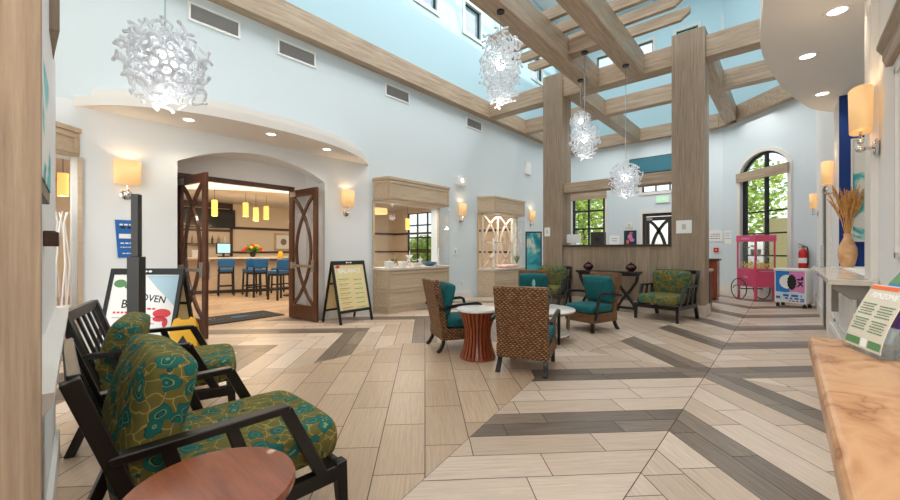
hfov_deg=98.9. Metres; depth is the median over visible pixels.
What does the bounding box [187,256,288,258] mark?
countertop
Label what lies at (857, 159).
wall art
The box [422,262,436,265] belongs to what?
bowl
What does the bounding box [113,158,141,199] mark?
wall sconce
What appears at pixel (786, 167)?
window
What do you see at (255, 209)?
pendant lamp
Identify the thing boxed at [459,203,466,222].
wall sconce
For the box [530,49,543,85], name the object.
window
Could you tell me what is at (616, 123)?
beam
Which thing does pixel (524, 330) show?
wicker armchair
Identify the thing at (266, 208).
pendant lamp
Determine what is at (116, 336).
cushion
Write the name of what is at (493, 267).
board
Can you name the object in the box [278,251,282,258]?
canister
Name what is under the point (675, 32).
window
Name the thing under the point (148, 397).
cushion
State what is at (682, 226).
sign
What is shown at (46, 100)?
framed picture
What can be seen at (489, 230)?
trim
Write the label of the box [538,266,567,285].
cushion
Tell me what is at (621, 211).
wall
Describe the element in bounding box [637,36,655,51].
window
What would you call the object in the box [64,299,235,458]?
armchair
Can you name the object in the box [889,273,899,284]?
picture
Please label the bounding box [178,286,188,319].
poster
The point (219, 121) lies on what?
ceiling
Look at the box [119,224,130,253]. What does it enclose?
print
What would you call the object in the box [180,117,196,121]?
recessed light
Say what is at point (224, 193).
ceiling
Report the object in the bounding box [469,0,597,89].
beam
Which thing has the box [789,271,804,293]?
print
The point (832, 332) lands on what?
baseboard
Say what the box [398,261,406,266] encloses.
gift box
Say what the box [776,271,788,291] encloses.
print
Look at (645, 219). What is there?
door
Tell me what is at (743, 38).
crossbeam
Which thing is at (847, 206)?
pampas grass
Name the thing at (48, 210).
wall
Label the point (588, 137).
glass chandelier
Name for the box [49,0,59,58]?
trim
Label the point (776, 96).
beam
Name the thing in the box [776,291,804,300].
print
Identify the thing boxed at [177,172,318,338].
door
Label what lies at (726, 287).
baseboard
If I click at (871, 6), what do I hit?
trim
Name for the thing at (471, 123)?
air vent
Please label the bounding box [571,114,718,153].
beam
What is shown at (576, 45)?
beam
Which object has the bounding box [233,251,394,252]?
trim
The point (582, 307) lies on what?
seat cushion
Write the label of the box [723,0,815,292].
wall
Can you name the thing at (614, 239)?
paper notice
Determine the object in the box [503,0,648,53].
rafter
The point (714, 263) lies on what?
stand
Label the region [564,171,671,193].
crossbeam
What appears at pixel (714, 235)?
sign
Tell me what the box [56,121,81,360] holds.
display case
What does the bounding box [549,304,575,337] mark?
coffee table
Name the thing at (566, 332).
shelf
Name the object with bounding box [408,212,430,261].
window
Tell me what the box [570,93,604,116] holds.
beam
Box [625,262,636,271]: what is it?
urn
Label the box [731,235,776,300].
cart
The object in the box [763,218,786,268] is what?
wall
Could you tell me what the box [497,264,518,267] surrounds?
folded cloth
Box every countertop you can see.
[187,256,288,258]
[808,337,899,499]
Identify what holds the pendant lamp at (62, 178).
hanging from the ceiling at (59, 162)
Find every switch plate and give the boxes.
[544,227,549,235]
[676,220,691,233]
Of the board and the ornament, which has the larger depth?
the board
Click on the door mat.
(214, 320)
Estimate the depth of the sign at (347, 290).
6.96 m
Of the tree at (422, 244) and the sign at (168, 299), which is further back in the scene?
the tree at (422, 244)
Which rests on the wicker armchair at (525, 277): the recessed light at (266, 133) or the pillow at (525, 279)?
the pillow at (525, 279)
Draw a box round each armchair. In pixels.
[59,334,347,499]
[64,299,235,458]
[422,277,481,352]
[491,285,560,377]
[518,270,552,303]
[538,266,571,304]
[564,271,621,333]
[634,269,699,323]
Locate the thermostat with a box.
[626,222,632,227]
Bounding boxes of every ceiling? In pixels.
[56,158,419,210]
[74,95,368,164]
[184,182,288,207]
[534,0,651,32]
[760,0,864,112]
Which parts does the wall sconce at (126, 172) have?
lamp shade, arm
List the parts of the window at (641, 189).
frame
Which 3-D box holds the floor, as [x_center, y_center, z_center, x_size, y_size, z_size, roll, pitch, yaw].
[-1.008,1.300,7.871,18.700,0.005,18.500,0,0,41]
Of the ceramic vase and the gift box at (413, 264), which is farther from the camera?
the gift box at (413, 264)
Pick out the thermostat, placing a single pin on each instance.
(630, 224)
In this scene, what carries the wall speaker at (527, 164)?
attached to the wall at (105, 136)
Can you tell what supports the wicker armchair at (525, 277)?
on the floor
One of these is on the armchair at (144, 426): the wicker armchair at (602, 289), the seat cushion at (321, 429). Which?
the seat cushion at (321, 429)
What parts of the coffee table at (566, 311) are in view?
leg, leg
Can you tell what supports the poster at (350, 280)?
attached to the sign at (347, 290)
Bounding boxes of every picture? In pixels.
[42,54,50,203]
[114,280,126,287]
[153,309,170,326]
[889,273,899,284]
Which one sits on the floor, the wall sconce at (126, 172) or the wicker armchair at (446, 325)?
the wicker armchair at (446, 325)
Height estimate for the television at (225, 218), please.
0.660 m
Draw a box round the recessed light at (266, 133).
[264,132,277,135]
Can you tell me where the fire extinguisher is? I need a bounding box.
[798,244,808,267]
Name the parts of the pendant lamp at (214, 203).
lamp shade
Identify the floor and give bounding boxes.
[56,290,839,499]
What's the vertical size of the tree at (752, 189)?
5.525 m
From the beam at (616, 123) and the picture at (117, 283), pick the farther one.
the beam at (616, 123)
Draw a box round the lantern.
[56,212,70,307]
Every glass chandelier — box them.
[111,0,212,113]
[478,8,523,109]
[569,50,600,159]
[569,79,590,134]
[608,64,643,198]
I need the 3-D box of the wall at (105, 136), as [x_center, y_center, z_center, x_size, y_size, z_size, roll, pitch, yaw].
[-1.529,-3.600,8.262,0.200,9.800,18.400,0,0,41]
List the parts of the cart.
corner post, corner post, leg, leg, corner post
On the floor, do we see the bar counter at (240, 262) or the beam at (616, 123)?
the bar counter at (240, 262)
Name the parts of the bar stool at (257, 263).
leg, leg, seat, leg, backrest, leg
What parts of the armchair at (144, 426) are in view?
leg, leg, frame, armrest, armrest, seat frame, arm post, arm post, leg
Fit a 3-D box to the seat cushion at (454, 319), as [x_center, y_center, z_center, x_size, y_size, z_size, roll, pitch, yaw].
[0.153,0.935,5.225,0.600,0.148,0.540,0,0,-19]
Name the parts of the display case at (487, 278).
post, panel frame, panel frame, panel frame, cornice, panel frame, panel frame, panel frame, post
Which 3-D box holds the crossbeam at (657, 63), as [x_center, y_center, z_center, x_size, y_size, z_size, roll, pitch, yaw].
[3.748,-3.950,8.726,2.340,0.420,0.340,0,0,41]
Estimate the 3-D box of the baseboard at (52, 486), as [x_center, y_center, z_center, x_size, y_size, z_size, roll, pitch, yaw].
[-1.783,1.220,1.711,0.020,0.160,2.068,0,0,-44]
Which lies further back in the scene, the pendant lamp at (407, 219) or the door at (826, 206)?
the pendant lamp at (407, 219)
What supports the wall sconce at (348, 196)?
attached to the wall at (105, 136)
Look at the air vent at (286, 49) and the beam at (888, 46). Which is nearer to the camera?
the beam at (888, 46)
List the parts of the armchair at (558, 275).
leg, seat frame, arm post, leg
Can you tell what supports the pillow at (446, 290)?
on the wicker armchair at (446, 325)
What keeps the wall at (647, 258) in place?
on the floor
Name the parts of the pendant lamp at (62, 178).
lamp shade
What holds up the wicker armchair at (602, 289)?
on the floor
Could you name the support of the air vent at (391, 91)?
in the wall at (105, 136)
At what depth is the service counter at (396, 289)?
8.12 m
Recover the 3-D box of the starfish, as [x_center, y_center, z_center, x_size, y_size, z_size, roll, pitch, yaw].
[-0.900,0.151,8.455,0.059,0.358,0.380,0,0,25]
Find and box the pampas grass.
[826,185,864,233]
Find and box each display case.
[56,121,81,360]
[477,196,525,296]
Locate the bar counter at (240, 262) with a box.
[187,256,288,293]
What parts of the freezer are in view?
lid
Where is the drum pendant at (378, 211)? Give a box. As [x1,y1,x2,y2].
[375,208,386,214]
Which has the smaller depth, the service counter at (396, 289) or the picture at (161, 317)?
the picture at (161, 317)
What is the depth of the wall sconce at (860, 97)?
2.78 m
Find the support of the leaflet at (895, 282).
in the rack
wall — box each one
[42,0,55,499]
[56,0,567,347]
[56,178,394,296]
[177,155,305,304]
[395,208,509,267]
[562,244,671,313]
[568,0,722,285]
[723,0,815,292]
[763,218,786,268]
[816,0,899,345]
[839,95,864,266]
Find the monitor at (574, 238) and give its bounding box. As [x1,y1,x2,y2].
[567,234,580,244]
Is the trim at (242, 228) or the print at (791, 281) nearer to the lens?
the print at (791, 281)
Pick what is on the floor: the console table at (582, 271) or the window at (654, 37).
the console table at (582, 271)
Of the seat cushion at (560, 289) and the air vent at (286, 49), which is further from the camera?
the seat cushion at (560, 289)
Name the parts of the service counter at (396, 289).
post, panel frame, panel frame, panel frame, panel frame, cornice, panel frame, panel frame, post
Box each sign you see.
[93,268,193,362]
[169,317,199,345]
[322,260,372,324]
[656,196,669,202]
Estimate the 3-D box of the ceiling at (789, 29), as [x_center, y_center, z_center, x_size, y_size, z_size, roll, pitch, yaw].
[2.784,-2.225,2.946,0.703,0.450,7.700,0,0,41]
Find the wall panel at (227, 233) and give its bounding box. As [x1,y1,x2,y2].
[184,200,232,256]
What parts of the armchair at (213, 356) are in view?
leg, frame, leg, armrest, seat frame, armrest, arm post, arm post, leg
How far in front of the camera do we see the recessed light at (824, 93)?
4.92 m
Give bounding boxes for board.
[491,238,495,268]
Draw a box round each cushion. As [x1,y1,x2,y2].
[95,312,150,391]
[101,334,197,495]
[178,390,336,470]
[184,343,235,385]
[446,312,463,326]
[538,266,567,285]
[549,284,566,294]
[549,324,554,341]
[566,301,612,313]
[638,292,690,305]
[652,270,692,294]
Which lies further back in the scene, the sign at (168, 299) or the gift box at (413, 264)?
the gift box at (413, 264)
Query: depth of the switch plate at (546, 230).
9.56 m
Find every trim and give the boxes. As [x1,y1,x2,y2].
[42,307,68,416]
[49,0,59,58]
[233,227,394,234]
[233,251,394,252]
[395,228,509,252]
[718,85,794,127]
[830,60,899,345]
[865,0,878,287]
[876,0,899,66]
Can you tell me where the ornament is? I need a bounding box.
[435,248,440,265]
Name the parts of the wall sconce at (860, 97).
lamp shade, arm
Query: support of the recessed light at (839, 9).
in the ceiling at (789, 29)
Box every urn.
[583,261,592,269]
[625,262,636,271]
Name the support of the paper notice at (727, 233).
attached to the wall at (790, 126)
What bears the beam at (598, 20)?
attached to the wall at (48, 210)
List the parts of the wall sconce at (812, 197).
lamp shade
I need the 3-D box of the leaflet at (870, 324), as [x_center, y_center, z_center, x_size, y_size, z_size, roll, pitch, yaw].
[0.927,0.147,0.836,0.052,0.138,0.128,0,0,23]
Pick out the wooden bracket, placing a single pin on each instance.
(50, 238)
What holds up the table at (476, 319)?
on the floor
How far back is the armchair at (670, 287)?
7.26 m
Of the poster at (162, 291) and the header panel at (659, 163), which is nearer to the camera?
the poster at (162, 291)
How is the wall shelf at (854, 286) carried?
attached to the wall at (827, 123)
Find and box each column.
[0,0,41,499]
[543,72,570,303]
[670,26,710,317]
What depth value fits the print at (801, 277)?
8.55 m
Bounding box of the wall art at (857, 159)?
[851,137,864,241]
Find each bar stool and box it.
[217,258,234,296]
[242,258,261,294]
[245,259,267,297]
[267,259,288,300]
[270,258,288,292]
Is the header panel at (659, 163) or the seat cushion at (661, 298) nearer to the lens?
the seat cushion at (661, 298)
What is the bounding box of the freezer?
[774,268,812,308]
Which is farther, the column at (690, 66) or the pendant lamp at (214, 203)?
the pendant lamp at (214, 203)
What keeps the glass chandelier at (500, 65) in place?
hanging from the beam at (533, 28)
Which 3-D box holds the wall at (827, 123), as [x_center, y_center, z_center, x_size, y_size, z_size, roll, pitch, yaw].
[5.731,-1.300,5.581,0.250,5.200,12.950,0,0,41]
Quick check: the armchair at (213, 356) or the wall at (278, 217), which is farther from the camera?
the wall at (278, 217)
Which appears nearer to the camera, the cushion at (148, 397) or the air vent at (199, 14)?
the cushion at (148, 397)
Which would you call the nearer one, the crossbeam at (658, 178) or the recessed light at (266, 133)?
the recessed light at (266, 133)
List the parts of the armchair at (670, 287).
leg, arm post, seat frame, leg, frame, arm post, armrest, leg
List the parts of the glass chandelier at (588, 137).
cord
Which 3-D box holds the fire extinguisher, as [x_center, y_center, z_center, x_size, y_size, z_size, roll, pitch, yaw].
[8.425,0.152,9.183,0.196,0.616,0.221,0,0,43]
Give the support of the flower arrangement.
on the bar counter at (240, 262)
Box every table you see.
[122,447,295,499]
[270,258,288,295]
[457,305,495,361]
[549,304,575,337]
[576,269,641,312]
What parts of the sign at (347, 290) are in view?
frame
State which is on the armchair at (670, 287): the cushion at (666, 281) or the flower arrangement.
the cushion at (666, 281)
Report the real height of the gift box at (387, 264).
0.130 m
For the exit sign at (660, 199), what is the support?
attached to the wall at (621, 211)
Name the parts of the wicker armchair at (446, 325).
leg, backrest, leg, armrest, seat, armrest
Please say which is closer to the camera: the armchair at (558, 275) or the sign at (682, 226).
the sign at (682, 226)
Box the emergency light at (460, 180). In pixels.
[456,176,465,184]
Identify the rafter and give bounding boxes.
[488,4,567,44]
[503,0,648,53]
[516,0,682,63]
[528,6,690,71]
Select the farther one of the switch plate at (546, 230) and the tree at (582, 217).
the tree at (582, 217)
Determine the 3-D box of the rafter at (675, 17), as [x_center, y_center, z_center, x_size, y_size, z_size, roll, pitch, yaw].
[3.104,-4.300,8.053,3.300,0.200,0.090,0,0,41]
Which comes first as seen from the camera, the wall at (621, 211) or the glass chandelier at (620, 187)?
the glass chandelier at (620, 187)
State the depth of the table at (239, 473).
1.08 m
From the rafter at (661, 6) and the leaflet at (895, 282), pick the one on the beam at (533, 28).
the rafter at (661, 6)
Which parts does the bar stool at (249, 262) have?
leg, backrest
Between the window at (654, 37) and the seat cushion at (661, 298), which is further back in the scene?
the window at (654, 37)
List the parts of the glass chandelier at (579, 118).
cord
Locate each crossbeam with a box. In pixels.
[490,86,542,119]
[526,60,775,134]
[563,46,671,99]
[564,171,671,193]
[706,18,760,62]
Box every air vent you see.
[188,0,240,38]
[277,38,315,68]
[385,83,409,103]
[466,116,481,131]
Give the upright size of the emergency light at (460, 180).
0.200 m
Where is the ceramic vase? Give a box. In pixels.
[837,234,857,267]
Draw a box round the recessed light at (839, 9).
[822,4,853,17]
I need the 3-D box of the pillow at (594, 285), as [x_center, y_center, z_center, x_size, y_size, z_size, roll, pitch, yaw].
[2.495,0.645,6.455,0.223,0.435,0.530,0,0,-33]
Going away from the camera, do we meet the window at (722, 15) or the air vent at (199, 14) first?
the air vent at (199, 14)
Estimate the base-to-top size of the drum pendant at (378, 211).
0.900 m
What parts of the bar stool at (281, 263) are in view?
leg, leg, seat, seat frame, leg, backrest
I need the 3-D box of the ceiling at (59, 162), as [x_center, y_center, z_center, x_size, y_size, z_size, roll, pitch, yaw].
[-4.645,-2.050,11.397,8.580,0.100,15.200,0,0,41]
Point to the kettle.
(758, 251)
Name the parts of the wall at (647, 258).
sill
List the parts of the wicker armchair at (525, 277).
backrest, armrest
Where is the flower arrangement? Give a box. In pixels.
[242,244,262,256]
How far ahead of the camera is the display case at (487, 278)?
10.91 m
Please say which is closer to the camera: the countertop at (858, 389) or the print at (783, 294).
the countertop at (858, 389)
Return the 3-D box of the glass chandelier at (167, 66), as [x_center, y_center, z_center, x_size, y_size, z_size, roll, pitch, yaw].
[-2.227,-4.799,2.997,0.646,7.402,0.638,0,0,41]
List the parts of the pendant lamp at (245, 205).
lamp shade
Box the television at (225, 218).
[184,207,234,228]
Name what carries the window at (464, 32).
in the wall at (105, 136)
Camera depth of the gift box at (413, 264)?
8.44 m
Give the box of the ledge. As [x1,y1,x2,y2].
[91,89,361,151]
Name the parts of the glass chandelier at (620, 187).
cord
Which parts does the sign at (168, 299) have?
frame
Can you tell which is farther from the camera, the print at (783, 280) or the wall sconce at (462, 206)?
the wall sconce at (462, 206)
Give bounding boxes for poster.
[100,275,178,345]
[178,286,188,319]
[326,272,336,308]
[334,264,368,310]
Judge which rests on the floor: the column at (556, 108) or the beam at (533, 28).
the column at (556, 108)
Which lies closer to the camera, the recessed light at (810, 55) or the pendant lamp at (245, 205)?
the recessed light at (810, 55)
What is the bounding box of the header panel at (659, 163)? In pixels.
[629,153,671,174]
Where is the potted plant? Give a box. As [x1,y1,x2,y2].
[513,255,518,264]
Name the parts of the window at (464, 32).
frame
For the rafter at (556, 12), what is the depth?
6.99 m
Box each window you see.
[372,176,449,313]
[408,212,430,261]
[413,0,439,17]
[462,0,482,46]
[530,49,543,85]
[571,191,607,244]
[594,53,613,67]
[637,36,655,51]
[639,184,671,195]
[673,21,700,35]
[721,13,723,29]
[736,147,791,268]
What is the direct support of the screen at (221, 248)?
on the bar counter at (240, 262)
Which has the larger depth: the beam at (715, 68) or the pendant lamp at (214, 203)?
the pendant lamp at (214, 203)
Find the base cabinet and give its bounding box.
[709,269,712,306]
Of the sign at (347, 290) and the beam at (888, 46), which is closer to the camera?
the beam at (888, 46)
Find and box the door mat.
[208,310,284,325]
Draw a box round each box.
[192,250,197,256]
[384,261,393,267]
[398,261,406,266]
[411,263,420,266]
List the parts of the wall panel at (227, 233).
rail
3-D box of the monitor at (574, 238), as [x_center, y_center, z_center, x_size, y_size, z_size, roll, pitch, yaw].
[3.035,-0.251,9.444,0.340,0.260,0.140,0,0,31]
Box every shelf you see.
[561,328,570,337]
[812,267,878,311]
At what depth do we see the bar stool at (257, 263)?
10.66 m
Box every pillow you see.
[439,281,455,316]
[519,273,547,286]
[583,275,614,301]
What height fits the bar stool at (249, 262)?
1.061 m
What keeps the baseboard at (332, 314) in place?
attached to the wall at (105, 136)
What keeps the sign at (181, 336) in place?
on the floor
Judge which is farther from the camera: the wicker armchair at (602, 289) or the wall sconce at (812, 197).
the wall sconce at (812, 197)
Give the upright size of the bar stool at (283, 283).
1.061 m
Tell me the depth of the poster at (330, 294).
6.94 m
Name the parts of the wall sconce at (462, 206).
lamp shade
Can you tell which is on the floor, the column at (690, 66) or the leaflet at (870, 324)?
the column at (690, 66)
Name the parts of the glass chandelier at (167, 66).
lamp globe, cord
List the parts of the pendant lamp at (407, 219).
lamp shade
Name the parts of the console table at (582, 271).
leg, leg, leg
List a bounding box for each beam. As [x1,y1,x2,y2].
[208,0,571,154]
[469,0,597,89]
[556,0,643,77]
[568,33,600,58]
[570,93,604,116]
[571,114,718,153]
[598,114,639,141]
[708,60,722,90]
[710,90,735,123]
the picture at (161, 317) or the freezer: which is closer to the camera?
the picture at (161, 317)
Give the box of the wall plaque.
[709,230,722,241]
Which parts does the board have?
panel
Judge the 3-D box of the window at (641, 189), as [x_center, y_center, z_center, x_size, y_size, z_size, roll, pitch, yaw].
[7.300,-2.150,12.787,1.880,0.520,0.130,0,0,41]
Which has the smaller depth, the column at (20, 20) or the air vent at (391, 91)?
the column at (20, 20)
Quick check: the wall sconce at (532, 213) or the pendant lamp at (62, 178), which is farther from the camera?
the wall sconce at (532, 213)
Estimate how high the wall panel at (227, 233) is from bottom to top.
2.980 m
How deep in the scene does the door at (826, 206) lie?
5.99 m
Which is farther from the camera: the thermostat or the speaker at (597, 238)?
the thermostat
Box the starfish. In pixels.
[406,251,412,264]
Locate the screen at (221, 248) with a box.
[216,243,230,256]
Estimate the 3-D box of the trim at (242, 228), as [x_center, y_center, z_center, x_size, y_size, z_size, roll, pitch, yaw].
[-5.380,-0.805,16.866,0.060,0.090,7.750,0,0,41]
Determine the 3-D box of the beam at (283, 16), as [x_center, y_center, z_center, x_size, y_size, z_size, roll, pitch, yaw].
[-1.379,-3.940,8.130,0.200,0.440,18.400,0,0,41]
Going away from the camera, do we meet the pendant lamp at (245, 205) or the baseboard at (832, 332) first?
the baseboard at (832, 332)
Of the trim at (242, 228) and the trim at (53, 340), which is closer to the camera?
the trim at (53, 340)
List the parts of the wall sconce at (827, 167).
lamp shade, arm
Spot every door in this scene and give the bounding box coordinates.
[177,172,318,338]
[639,209,671,243]
[822,185,830,333]
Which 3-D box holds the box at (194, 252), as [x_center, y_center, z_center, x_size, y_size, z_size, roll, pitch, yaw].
[-7.578,0.109,11.603,0.212,0.220,0.262,0,0,11]
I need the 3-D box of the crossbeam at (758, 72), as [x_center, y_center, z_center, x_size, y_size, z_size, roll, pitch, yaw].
[5.061,-3.950,10.162,6.798,0.420,0.250,0,0,41]
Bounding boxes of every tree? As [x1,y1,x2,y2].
[410,235,430,261]
[576,198,602,244]
[748,156,786,248]
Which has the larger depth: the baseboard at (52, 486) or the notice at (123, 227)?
the notice at (123, 227)
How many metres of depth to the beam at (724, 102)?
10.10 m
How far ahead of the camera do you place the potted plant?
11.86 m
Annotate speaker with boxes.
[525,162,530,174]
[591,232,605,244]
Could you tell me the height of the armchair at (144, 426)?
0.922 m
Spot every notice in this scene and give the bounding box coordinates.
[115,220,130,257]
[610,235,618,244]
[725,231,730,243]
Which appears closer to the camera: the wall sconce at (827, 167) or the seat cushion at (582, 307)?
the wall sconce at (827, 167)
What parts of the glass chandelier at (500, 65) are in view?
lamp globe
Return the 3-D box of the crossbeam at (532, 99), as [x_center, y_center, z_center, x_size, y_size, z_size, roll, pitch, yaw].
[1.854,-3.950,10.388,1.680,0.420,0.340,0,0,41]
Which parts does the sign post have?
post, post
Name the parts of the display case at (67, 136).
panel frame, cornice, post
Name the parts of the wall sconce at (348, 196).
lamp shade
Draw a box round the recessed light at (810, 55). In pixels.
[795,52,819,60]
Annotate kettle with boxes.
[750,249,760,254]
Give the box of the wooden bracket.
[43,231,58,246]
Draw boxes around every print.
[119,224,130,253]
[274,233,288,250]
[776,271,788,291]
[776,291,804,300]
[779,275,788,288]
[783,294,801,297]
[787,274,796,289]
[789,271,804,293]
[797,277,803,286]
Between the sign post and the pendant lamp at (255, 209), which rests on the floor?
the sign post
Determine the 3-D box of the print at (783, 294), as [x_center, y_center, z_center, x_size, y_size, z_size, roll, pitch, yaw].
[7.715,1.031,8.679,0.002,0.049,0.331,0,0,-30]
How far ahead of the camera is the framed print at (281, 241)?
15.33 m
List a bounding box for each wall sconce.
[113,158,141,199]
[341,190,354,215]
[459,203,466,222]
[530,211,534,225]
[809,193,818,216]
[821,161,835,196]
[848,84,878,155]
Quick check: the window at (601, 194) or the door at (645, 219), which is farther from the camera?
the window at (601, 194)
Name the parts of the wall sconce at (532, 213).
lamp shade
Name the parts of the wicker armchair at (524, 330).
leg, backrest, seat, leg, leg, armrest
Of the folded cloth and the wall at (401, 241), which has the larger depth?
the wall at (401, 241)
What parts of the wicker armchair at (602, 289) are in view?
armrest, seat, leg, backrest, armrest, leg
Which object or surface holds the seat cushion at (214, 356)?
on the armchair at (213, 356)
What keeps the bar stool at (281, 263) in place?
on the floor
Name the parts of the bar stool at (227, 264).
leg, seat, backrest, leg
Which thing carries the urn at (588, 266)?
on the console table at (582, 271)
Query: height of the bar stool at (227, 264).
1.061 m
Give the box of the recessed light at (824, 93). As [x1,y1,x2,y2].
[812,91,832,96]
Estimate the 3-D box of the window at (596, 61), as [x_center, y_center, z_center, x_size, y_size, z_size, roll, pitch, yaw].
[5.722,-6.800,14.172,0.780,0.880,0.130,0,0,41]
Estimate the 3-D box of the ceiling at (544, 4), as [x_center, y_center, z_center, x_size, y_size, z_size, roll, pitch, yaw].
[2.266,-8.600,4.930,10.300,0.200,18.800,0,0,41]
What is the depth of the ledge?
5.40 m
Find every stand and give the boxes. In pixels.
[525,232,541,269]
[709,258,721,299]
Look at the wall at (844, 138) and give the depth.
4.97 m
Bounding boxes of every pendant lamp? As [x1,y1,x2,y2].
[57,159,68,196]
[211,189,217,215]
[243,193,248,216]
[253,207,258,220]
[264,206,268,218]
[406,206,409,229]
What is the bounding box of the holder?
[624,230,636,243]
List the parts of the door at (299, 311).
pull handle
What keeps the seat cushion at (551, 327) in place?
on the wicker armchair at (524, 330)
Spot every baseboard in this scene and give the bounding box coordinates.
[46,428,59,499]
[88,290,470,352]
[722,283,815,305]
[815,297,841,339]
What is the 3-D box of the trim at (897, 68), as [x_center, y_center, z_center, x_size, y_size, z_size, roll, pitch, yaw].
[3.669,-0.050,3.433,0.015,2.100,6.600,0,0,41]
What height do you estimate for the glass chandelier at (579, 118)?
1.232 m
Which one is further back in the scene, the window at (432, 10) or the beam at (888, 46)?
the window at (432, 10)
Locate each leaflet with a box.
[845,284,899,355]
[889,273,899,329]
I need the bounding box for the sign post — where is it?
[127,194,145,312]

